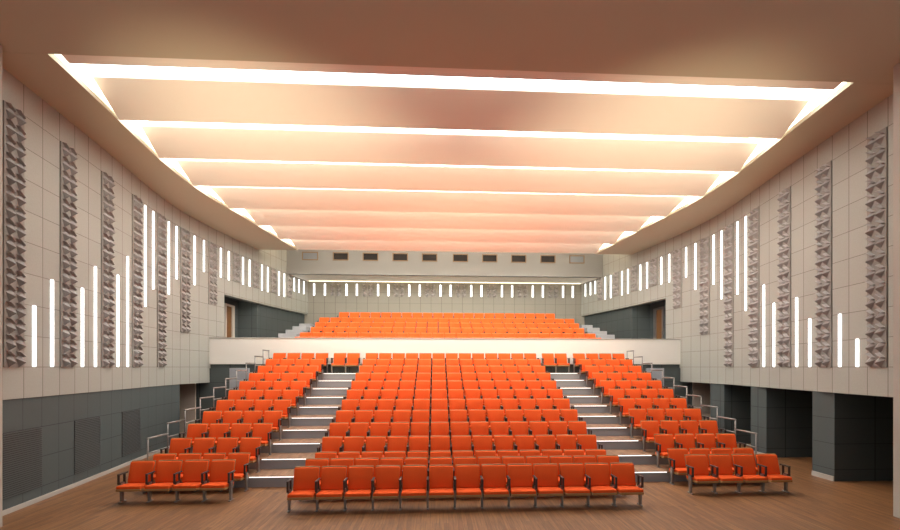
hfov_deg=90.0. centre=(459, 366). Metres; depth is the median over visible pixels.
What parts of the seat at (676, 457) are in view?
armrest, leg, backrest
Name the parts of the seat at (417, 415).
backrest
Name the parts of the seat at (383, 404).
backrest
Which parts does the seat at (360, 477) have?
leg, armrest, backrest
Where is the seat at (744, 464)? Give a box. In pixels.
[731,454,767,493]
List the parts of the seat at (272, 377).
backrest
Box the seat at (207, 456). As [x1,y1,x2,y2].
[194,453,225,491]
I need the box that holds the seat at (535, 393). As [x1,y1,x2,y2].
[531,389,546,406]
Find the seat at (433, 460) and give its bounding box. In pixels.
[427,457,451,475]
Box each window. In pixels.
[302,252,317,259]
[333,252,348,260]
[363,253,377,260]
[392,253,407,260]
[422,253,436,261]
[453,254,467,261]
[482,254,496,262]
[511,255,525,262]
[540,255,555,262]
[569,255,584,263]
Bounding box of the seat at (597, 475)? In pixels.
[585,463,616,506]
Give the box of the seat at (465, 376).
[461,373,475,388]
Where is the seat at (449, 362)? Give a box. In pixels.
[445,359,458,372]
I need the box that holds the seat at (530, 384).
[526,380,540,396]
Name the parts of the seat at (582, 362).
backrest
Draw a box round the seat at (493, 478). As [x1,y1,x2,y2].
[480,464,508,508]
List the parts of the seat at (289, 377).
backrest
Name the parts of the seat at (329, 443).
backrest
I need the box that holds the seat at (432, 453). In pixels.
[428,451,450,467]
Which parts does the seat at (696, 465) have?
armrest, leg, backrest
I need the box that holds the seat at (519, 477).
[506,464,536,508]
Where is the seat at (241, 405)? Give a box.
[229,400,253,419]
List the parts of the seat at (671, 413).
backrest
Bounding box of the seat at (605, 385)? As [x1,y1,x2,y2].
[600,380,614,403]
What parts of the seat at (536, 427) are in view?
backrest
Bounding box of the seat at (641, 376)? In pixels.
[637,373,656,387]
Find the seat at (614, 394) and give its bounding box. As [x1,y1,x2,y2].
[608,389,623,413]
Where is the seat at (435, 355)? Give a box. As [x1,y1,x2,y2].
[431,353,444,363]
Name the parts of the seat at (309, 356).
backrest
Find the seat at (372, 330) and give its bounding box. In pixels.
[367,327,379,336]
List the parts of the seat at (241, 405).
backrest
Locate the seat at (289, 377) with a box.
[277,373,296,388]
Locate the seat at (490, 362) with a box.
[486,359,499,370]
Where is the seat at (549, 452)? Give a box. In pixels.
[542,449,561,462]
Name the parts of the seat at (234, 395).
backrest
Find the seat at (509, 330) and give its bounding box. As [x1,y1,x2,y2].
[506,328,516,336]
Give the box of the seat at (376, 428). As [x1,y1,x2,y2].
[367,422,388,444]
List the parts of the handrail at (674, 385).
rail, rail, post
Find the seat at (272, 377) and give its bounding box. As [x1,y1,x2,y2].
[260,373,279,388]
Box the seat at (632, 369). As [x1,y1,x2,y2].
[628,366,646,379]
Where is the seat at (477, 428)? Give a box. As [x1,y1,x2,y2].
[469,421,488,443]
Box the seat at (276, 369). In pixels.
[269,366,287,380]
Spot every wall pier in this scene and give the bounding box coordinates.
[710,383,750,443]
[751,386,811,457]
[812,391,892,480]
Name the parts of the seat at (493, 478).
leg, armrest, backrest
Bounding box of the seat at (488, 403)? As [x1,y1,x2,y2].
[483,399,499,416]
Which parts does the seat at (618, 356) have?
backrest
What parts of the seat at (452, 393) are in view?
backrest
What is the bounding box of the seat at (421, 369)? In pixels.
[416,366,430,378]
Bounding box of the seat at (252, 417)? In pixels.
[237,411,262,431]
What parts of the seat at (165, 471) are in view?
leg, armrest, backrest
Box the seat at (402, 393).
[396,389,412,405]
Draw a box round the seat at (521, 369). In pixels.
[517,366,530,379]
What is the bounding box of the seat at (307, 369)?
[300,366,318,387]
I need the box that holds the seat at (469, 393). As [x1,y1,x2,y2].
[464,389,479,409]
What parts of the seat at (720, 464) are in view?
leg, armrest, backrest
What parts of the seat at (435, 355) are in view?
backrest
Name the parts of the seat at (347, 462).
backrest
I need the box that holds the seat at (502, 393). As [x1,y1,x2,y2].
[498,389,513,406]
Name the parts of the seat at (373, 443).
backrest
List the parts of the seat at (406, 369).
backrest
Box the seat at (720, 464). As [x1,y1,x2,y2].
[708,454,743,493]
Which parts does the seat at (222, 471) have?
leg, armrest, backrest, leg, armrest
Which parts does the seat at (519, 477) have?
leg, armrest, backrest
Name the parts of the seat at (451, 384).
backrest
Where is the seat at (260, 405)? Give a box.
[249,399,272,419]
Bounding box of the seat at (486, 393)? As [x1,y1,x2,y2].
[481,389,496,405]
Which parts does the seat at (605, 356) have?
backrest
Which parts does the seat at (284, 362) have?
backrest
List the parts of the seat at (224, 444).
backrest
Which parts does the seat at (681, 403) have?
backrest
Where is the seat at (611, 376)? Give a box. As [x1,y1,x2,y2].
[607,373,620,387]
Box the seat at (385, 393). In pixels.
[378,389,396,407]
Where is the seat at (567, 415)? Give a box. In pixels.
[560,409,582,429]
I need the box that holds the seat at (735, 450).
[733,448,758,483]
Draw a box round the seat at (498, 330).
[495,328,505,336]
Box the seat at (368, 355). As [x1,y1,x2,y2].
[363,353,377,365]
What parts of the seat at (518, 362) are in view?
backrest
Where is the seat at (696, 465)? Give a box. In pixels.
[684,454,718,493]
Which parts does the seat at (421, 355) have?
backrest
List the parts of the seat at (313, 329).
backrest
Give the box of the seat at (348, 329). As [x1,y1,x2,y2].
[344,327,356,336]
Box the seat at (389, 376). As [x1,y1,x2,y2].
[384,373,399,388]
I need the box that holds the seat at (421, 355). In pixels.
[418,353,430,365]
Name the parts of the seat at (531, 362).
backrest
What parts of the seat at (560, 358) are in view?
backrest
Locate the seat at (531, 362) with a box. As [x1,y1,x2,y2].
[527,359,543,372]
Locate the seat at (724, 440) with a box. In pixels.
[716,433,745,453]
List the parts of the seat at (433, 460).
backrest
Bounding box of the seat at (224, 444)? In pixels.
[208,437,238,458]
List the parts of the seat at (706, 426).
backrest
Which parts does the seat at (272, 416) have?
backrest, leg, armrest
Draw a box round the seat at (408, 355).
[404,353,417,365]
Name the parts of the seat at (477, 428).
backrest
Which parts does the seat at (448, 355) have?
backrest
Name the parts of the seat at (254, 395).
backrest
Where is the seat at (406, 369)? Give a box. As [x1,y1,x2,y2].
[401,366,416,380]
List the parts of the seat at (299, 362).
backrest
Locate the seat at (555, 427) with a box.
[548,421,567,443]
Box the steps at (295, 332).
[278,324,314,337]
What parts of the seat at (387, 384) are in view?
backrest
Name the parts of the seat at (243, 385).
backrest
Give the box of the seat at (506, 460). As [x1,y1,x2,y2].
[502,456,523,485]
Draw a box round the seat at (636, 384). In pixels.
[631,380,646,396]
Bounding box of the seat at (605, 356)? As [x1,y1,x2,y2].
[599,353,611,365]
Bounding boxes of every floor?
[0,437,899,529]
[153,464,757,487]
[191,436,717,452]
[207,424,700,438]
[221,413,684,425]
[234,403,670,414]
[245,395,658,404]
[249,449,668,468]
[255,387,647,395]
[312,379,592,386]
[318,373,585,379]
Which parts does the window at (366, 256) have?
pane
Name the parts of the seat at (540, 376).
backrest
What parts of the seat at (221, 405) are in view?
backrest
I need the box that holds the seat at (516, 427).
[509,421,527,443]
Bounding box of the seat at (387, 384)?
[381,381,398,397]
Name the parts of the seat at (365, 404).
backrest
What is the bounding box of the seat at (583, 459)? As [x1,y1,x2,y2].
[573,455,595,484]
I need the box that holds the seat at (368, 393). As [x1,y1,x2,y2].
[361,389,379,407]
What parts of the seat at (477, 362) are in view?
backrest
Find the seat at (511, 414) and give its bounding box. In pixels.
[505,409,522,428]
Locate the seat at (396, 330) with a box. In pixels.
[391,327,402,336]
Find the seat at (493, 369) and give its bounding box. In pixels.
[489,366,502,379]
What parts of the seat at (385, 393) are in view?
backrest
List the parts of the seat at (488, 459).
backrest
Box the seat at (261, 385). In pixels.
[251,381,271,397]
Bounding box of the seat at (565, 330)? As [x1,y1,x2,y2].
[562,328,572,336]
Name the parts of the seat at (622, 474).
leg, armrest, backrest, leg, armrest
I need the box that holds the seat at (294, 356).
[283,353,299,365]
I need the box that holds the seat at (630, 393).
[625,389,640,406]
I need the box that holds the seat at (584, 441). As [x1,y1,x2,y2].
[577,434,602,454]
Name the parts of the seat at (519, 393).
backrest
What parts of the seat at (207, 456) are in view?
backrest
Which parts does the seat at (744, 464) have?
armrest, leg, backrest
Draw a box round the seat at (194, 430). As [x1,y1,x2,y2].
[179,423,207,446]
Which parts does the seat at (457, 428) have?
backrest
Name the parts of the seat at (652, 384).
backrest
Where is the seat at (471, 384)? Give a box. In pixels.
[463,380,477,395]
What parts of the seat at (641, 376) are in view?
backrest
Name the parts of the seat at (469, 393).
backrest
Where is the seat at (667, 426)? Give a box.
[660,420,679,441]
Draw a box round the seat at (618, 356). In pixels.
[612,353,628,365]
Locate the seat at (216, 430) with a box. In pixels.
[201,423,229,446]
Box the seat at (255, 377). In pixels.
[244,373,263,388]
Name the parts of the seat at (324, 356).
backrest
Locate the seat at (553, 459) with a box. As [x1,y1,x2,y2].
[550,456,571,496]
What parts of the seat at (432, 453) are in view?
backrest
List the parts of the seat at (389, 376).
backrest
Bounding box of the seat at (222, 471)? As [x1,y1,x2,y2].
[200,459,235,501]
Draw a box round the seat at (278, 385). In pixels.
[269,381,288,397]
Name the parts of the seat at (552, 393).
backrest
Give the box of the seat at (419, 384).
[414,381,430,398]
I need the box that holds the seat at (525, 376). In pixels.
[521,373,535,388]
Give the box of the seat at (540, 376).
[536,373,553,388]
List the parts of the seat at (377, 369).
backrest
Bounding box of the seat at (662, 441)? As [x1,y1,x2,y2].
[654,434,674,467]
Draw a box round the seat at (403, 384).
[398,381,414,395]
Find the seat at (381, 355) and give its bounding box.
[377,353,391,365]
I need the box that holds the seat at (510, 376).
[506,373,520,386]
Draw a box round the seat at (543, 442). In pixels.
[535,435,555,455]
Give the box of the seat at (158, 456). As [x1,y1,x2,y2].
[142,453,176,492]
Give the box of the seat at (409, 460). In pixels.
[402,457,427,498]
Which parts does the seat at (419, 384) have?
backrest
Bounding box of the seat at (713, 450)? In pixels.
[711,448,734,484]
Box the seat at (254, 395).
[241,390,262,407]
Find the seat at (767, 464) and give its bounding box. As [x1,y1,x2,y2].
[755,453,792,492]
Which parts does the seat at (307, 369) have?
backrest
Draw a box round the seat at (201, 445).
[184,437,215,459]
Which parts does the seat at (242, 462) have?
backrest, leg, armrest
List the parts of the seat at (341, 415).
backrest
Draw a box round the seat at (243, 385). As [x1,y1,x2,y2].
[233,381,254,397]
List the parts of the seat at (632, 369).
backrest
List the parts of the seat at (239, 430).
backrest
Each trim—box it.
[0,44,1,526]
[209,337,680,339]
[893,63,899,517]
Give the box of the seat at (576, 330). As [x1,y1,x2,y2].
[573,328,586,337]
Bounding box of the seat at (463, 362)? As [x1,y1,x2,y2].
[459,359,472,370]
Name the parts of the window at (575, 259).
pane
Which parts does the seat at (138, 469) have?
leg, armrest, backrest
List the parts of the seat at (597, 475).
armrest, leg, backrest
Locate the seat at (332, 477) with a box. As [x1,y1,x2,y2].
[315,466,346,511]
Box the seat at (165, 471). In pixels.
[144,460,182,502]
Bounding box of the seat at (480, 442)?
[471,435,491,456]
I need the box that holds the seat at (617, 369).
[614,366,626,379]
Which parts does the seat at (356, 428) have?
backrest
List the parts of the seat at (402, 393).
backrest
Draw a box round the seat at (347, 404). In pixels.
[338,399,358,417]
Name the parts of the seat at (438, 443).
backrest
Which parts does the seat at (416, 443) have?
backrest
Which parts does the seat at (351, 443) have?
backrest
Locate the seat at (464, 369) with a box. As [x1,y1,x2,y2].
[460,366,473,377]
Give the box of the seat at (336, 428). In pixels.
[325,422,348,445]
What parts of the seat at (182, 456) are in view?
backrest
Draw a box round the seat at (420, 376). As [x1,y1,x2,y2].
[415,373,430,386]
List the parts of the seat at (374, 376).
backrest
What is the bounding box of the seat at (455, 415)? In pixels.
[448,410,466,429]
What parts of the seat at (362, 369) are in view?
backrest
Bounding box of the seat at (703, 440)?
[695,433,715,453]
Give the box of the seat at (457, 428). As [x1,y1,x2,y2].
[449,422,468,443]
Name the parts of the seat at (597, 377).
backrest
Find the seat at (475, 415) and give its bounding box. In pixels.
[467,409,485,429]
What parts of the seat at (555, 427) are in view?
backrest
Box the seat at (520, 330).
[518,328,528,336]
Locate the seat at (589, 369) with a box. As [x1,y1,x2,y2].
[585,366,598,386]
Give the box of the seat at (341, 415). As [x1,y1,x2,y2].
[332,410,353,430]
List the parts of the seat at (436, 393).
backrest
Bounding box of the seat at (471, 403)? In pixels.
[465,399,482,416]
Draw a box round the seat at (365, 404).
[356,399,376,417]
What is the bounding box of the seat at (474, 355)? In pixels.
[471,353,483,363]
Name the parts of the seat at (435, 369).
backrest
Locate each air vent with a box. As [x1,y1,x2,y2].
[2,427,41,499]
[74,416,100,474]
[122,409,140,456]
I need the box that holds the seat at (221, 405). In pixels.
[209,400,233,419]
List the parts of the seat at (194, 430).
backrest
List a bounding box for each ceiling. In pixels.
[0,0,899,254]
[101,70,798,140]
[292,275,597,283]
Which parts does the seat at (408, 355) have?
backrest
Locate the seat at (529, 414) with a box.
[523,409,540,429]
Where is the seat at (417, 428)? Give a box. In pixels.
[408,422,428,444]
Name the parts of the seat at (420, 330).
backrest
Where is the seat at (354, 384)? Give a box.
[348,381,365,397]
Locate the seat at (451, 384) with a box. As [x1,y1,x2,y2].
[447,381,461,395]
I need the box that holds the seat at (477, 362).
[473,359,485,372]
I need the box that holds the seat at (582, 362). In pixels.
[578,359,591,379]
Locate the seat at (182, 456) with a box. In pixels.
[168,453,201,492]
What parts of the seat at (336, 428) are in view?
backrest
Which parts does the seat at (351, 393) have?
backrest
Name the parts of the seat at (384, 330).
backrest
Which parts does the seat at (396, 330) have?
backrest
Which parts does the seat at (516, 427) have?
backrest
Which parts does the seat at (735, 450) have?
backrest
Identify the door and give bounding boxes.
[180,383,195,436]
[224,303,234,336]
[653,306,663,338]
[692,382,709,419]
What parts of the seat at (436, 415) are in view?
backrest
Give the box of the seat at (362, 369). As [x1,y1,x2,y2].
[356,366,372,380]
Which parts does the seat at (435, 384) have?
backrest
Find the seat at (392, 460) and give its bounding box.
[380,457,402,476]
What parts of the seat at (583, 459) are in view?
backrest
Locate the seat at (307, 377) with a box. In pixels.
[294,373,312,395]
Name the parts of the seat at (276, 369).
backrest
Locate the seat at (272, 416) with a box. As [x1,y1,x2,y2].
[258,410,282,440]
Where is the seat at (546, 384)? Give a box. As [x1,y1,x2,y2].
[541,380,559,396]
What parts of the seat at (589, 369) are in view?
backrest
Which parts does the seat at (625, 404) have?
leg, backrest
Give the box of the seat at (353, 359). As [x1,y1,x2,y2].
[345,353,359,372]
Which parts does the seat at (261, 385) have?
backrest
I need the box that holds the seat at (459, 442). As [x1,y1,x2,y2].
[450,435,470,459]
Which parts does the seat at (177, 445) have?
backrest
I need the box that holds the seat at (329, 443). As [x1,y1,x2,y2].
[317,436,342,457]
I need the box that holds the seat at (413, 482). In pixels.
[399,465,426,510]
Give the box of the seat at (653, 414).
[647,409,664,428]
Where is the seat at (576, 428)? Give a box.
[568,421,591,442]
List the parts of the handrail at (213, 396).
post, rail, rail, post, post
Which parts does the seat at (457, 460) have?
backrest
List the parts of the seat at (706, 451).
backrest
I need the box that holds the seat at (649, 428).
[640,420,659,451]
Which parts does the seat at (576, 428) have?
backrest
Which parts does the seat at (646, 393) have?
backrest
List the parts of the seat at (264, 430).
backrest, leg, armrest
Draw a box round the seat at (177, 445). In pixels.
[160,438,191,459]
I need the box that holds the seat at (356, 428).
[346,422,368,444]
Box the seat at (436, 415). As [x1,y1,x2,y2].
[429,410,447,429]
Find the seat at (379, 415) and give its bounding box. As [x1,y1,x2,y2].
[371,410,391,430]
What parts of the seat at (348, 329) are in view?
backrest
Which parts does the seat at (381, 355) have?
backrest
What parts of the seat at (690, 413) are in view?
backrest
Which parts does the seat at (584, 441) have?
backrest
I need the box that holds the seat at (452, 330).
[449,328,460,336]
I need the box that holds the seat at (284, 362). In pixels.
[276,359,293,372]
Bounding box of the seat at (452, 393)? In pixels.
[447,389,463,409]
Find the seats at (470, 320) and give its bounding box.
[295,312,600,338]
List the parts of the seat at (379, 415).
backrest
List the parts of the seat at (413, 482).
leg, armrest, backrest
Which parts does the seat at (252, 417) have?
backrest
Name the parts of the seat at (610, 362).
backrest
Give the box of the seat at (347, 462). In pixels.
[330,458,353,488]
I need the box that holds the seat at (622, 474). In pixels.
[610,462,643,506]
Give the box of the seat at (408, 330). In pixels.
[403,327,414,336]
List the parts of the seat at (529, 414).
backrest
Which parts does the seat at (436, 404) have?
backrest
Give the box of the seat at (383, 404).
[375,399,393,417]
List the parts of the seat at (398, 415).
backrest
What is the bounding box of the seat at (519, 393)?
[514,389,529,406]
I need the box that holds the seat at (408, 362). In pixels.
[403,359,416,370]
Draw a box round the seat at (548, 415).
[542,409,559,428]
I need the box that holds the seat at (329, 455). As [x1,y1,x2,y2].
[315,452,336,465]
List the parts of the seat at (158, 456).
backrest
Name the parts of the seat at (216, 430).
backrest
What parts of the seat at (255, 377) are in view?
backrest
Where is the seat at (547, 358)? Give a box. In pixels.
[541,353,556,366]
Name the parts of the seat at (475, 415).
backrest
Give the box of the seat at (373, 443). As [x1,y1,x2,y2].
[362,436,385,457]
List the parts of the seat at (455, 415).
backrest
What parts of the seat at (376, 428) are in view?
backrest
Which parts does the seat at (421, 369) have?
backrest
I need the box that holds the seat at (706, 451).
[689,448,710,484]
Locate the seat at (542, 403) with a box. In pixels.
[536,398,552,417]
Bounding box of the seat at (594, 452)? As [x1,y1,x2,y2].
[585,449,611,485]
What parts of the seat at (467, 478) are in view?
leg, backrest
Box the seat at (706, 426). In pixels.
[699,420,725,441]
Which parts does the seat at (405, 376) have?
backrest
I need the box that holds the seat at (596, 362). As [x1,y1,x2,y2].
[592,359,604,372]
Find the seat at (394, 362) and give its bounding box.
[389,359,403,370]
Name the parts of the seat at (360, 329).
backrest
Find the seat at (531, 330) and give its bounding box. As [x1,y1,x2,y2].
[529,328,539,336]
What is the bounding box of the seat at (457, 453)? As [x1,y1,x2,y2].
[452,450,472,466]
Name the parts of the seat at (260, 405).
backrest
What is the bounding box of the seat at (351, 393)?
[343,389,362,407]
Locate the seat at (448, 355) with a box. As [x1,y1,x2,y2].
[445,353,457,363]
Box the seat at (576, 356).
[573,353,584,372]
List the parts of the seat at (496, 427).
backrest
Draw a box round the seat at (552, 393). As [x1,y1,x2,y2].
[547,389,566,406]
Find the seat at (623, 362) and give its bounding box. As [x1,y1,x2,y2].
[620,359,636,372]
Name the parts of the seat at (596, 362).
backrest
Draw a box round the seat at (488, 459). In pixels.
[478,456,499,497]
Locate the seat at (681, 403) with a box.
[670,398,693,416]
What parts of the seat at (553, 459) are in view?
backrest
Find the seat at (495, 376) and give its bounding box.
[491,373,505,386]
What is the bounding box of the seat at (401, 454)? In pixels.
[384,451,405,464]
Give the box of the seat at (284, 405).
[268,399,290,427]
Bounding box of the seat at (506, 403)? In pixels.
[501,399,517,417]
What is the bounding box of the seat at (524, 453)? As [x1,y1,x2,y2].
[520,450,539,463]
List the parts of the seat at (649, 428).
leg, armrest, backrest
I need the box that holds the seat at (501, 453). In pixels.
[497,450,517,463]
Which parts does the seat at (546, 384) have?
backrest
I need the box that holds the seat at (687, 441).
[675,434,695,453]
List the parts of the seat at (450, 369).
backrest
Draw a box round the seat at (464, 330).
[461,328,471,336]
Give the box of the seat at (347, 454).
[338,451,359,465]
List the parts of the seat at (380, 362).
backrest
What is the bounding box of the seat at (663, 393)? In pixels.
[658,389,679,405]
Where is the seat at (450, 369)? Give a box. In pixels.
[446,366,459,377]
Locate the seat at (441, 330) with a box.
[438,328,448,336]
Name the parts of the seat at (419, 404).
backrest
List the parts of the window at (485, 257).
pane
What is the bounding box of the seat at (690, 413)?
[684,408,708,428]
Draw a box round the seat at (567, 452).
[564,449,583,462]
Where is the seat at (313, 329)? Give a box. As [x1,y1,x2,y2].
[308,327,321,336]
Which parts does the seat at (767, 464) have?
leg, armrest, backrest, leg, armrest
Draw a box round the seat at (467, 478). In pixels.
[453,464,481,509]
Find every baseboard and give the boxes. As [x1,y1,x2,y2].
[2,446,169,515]
[811,470,833,480]
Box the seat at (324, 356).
[312,353,328,372]
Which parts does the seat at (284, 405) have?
backrest, leg, armrest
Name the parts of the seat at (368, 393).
backrest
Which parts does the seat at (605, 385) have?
backrest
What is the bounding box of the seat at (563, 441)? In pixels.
[556,435,575,455]
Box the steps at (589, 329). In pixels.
[579,325,614,338]
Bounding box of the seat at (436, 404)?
[430,399,447,416]
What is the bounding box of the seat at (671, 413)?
[665,408,683,428]
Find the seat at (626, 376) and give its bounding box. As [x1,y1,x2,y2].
[622,373,635,387]
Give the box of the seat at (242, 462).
[219,452,249,491]
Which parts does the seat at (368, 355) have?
backrest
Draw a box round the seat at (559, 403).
[553,398,573,416]
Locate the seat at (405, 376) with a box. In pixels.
[400,373,415,386]
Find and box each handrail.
[146,350,269,459]
[627,350,756,466]
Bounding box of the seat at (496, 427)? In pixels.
[489,421,508,443]
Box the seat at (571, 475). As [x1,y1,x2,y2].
[559,463,590,507]
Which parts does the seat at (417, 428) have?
backrest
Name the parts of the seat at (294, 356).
backrest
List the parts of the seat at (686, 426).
backrest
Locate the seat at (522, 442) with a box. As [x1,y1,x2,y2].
[514,435,534,455]
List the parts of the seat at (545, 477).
leg, armrest, backrest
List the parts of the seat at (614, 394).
backrest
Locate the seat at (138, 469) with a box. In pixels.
[116,460,155,502]
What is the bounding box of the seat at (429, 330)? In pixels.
[426,327,437,336]
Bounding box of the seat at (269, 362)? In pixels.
[261,359,278,372]
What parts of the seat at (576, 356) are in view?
backrest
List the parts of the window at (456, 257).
pane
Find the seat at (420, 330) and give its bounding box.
[414,327,425,336]
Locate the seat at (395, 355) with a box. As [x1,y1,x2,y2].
[391,353,404,363]
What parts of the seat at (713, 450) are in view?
backrest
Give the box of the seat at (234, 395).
[222,390,244,408]
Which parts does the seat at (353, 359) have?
backrest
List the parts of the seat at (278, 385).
backrest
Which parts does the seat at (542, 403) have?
backrest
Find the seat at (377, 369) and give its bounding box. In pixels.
[371,366,386,378]
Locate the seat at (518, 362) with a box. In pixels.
[514,359,526,372]
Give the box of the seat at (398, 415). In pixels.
[391,410,410,429]
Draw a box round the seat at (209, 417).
[195,411,221,432]
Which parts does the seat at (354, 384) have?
backrest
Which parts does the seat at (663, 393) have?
backrest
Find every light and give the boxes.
[32,305,35,366]
[50,280,53,366]
[55,54,293,244]
[81,288,83,366]
[92,64,808,92]
[94,266,96,366]
[117,275,118,366]
[127,256,128,366]
[144,205,145,306]
[152,211,153,288]
[168,221,169,294]
[176,226,177,278]
[194,236,195,284]
[203,240,204,271]
[220,248,221,277]
[228,251,229,279]
[242,257,243,284]
[249,476,293,477]
[261,265,262,289]
[262,459,305,459]
[267,267,268,291]
[278,271,279,294]
[288,443,319,443]
[299,407,337,407]
[306,397,342,397]
[324,373,355,373]
[330,281,579,283]
[563,396,597,396]
[580,416,615,416]
[599,82,846,249]
[618,455,651,455]
[621,271,622,294]
[627,269,628,293]
[635,472,666,472]
[646,262,647,287]
[668,254,669,281]
[685,247,686,276]
[695,243,695,289]
[713,235,713,284]
[721,231,721,298]
[736,221,737,294]
[745,216,746,310]
[763,285,764,366]
[773,303,774,366]
[795,297,797,366]
[808,319,810,366]
[838,314,840,366]
[855,339,858,366]
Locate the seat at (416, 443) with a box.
[406,436,428,455]
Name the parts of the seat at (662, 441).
armrest, leg, backrest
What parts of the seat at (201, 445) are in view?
backrest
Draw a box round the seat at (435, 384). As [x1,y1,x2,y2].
[430,381,445,398]
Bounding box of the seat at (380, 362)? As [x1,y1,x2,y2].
[374,359,389,372]
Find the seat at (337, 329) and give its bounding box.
[332,327,344,336]
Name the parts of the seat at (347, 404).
backrest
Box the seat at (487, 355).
[484,353,496,365]
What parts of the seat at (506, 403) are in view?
backrest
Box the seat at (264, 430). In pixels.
[246,423,272,455]
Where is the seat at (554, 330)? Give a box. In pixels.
[551,328,561,336]
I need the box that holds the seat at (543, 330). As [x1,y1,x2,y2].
[540,328,550,336]
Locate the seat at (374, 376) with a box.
[368,373,384,388]
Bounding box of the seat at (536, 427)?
[529,421,547,443]
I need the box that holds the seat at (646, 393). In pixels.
[641,389,657,406]
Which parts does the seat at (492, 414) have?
backrest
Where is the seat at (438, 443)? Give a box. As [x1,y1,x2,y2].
[428,436,449,459]
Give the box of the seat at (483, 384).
[479,380,493,397]
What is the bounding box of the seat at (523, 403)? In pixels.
[519,399,534,416]
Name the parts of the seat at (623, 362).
backrest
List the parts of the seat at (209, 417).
backrest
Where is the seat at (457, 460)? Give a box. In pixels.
[453,457,475,490]
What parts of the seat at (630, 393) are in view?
backrest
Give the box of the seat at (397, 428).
[388,422,408,444]
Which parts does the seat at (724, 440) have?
backrest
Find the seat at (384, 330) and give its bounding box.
[379,327,391,336]
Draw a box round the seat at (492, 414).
[486,409,503,429]
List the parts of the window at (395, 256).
pane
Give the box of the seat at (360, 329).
[356,327,368,336]
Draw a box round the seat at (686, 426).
[679,420,698,441]
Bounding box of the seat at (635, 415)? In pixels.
[628,409,646,437]
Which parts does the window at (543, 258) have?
pane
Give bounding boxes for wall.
[2,67,307,399]
[2,384,179,510]
[196,364,691,422]
[209,338,680,363]
[224,296,303,337]
[287,250,602,277]
[304,281,584,325]
[581,94,892,396]
[585,300,665,338]
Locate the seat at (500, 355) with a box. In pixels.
[497,353,509,363]
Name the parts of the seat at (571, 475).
leg, armrest, backrest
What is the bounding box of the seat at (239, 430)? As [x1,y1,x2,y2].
[224,423,250,445]
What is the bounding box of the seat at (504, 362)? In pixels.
[500,359,513,370]
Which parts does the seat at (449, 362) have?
backrest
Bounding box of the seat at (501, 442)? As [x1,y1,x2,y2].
[493,435,513,456]
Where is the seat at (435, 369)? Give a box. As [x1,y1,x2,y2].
[431,366,444,377]
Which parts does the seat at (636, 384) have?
backrest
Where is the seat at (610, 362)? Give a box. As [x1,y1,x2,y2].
[606,359,618,372]
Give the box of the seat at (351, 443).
[339,436,363,457]
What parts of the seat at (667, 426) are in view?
backrest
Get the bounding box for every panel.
[3,100,25,366]
[60,141,77,366]
[61,54,841,89]
[92,74,809,138]
[101,171,114,366]
[132,194,143,366]
[140,124,758,171]
[157,213,166,366]
[176,159,721,196]
[180,227,190,332]
[208,241,217,305]
[210,186,686,216]
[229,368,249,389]
[233,252,239,282]
[245,209,650,231]
[253,260,259,288]
[270,226,623,243]
[271,267,276,293]
[287,274,292,297]
[290,239,602,253]
[330,282,341,295]
[362,282,372,296]
[393,282,404,296]
[424,283,435,296]
[455,283,466,296]
[486,283,496,297]
[517,284,527,297]
[547,284,558,297]
[597,277,602,300]
[613,271,618,296]
[630,265,636,291]
[646,368,663,388]
[649,258,656,286]
[672,248,681,308]
[699,236,709,334]
[723,223,733,366]
[748,206,758,366]
[777,186,790,366]
[814,161,831,366]
[865,127,887,366]
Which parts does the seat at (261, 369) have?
backrest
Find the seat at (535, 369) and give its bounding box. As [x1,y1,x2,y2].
[532,366,548,379]
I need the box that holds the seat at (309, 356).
[298,353,313,365]
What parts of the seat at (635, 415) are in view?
leg, backrest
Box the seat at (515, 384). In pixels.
[510,380,524,395]
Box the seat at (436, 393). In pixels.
[430,389,446,405]
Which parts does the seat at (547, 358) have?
backrest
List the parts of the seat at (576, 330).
backrest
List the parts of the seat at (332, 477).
leg, armrest, backrest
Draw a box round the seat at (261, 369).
[253,366,271,380]
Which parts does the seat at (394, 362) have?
backrest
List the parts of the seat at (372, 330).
backrest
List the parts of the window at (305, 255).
pane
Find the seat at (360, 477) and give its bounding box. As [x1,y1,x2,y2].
[343,465,373,510]
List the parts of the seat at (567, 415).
backrest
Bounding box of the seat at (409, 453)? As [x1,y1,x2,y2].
[404,451,427,467]
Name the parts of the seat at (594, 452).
backrest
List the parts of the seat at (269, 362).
backrest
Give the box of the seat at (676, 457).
[667,448,687,484]
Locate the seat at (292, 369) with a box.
[285,366,302,380]
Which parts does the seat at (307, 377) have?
backrest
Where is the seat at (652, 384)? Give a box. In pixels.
[647,380,667,396]
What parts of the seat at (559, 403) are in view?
backrest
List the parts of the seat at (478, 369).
backrest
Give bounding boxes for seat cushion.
[116,482,152,488]
[145,482,174,488]
[173,482,201,488]
[201,481,233,487]
[234,473,248,478]
[287,490,315,497]
[316,489,343,496]
[345,489,371,496]
[373,489,398,495]
[401,488,426,495]
[429,488,453,495]
[456,488,481,494]
[483,487,508,494]
[510,487,535,493]
[537,486,562,493]
[563,486,589,492]
[590,486,616,492]
[616,485,643,492]
[642,437,654,440]
[655,452,667,455]
[669,467,686,472]
[686,475,718,480]
[710,475,742,480]
[734,474,767,480]
[758,474,791,479]
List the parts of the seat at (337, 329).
backrest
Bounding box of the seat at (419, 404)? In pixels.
[411,399,429,417]
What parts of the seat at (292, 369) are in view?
backrest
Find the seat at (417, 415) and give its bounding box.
[410,410,429,435]
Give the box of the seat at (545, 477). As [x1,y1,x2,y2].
[533,463,563,507]
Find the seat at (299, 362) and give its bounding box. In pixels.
[291,359,308,372]
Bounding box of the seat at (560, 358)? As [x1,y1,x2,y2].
[554,353,569,372]
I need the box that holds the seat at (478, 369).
[474,366,488,380]
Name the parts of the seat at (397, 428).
backrest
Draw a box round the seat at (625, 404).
[618,398,634,425]
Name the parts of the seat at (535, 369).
backrest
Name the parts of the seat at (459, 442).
backrest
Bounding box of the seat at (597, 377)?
[592,373,605,394]
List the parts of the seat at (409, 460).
backrest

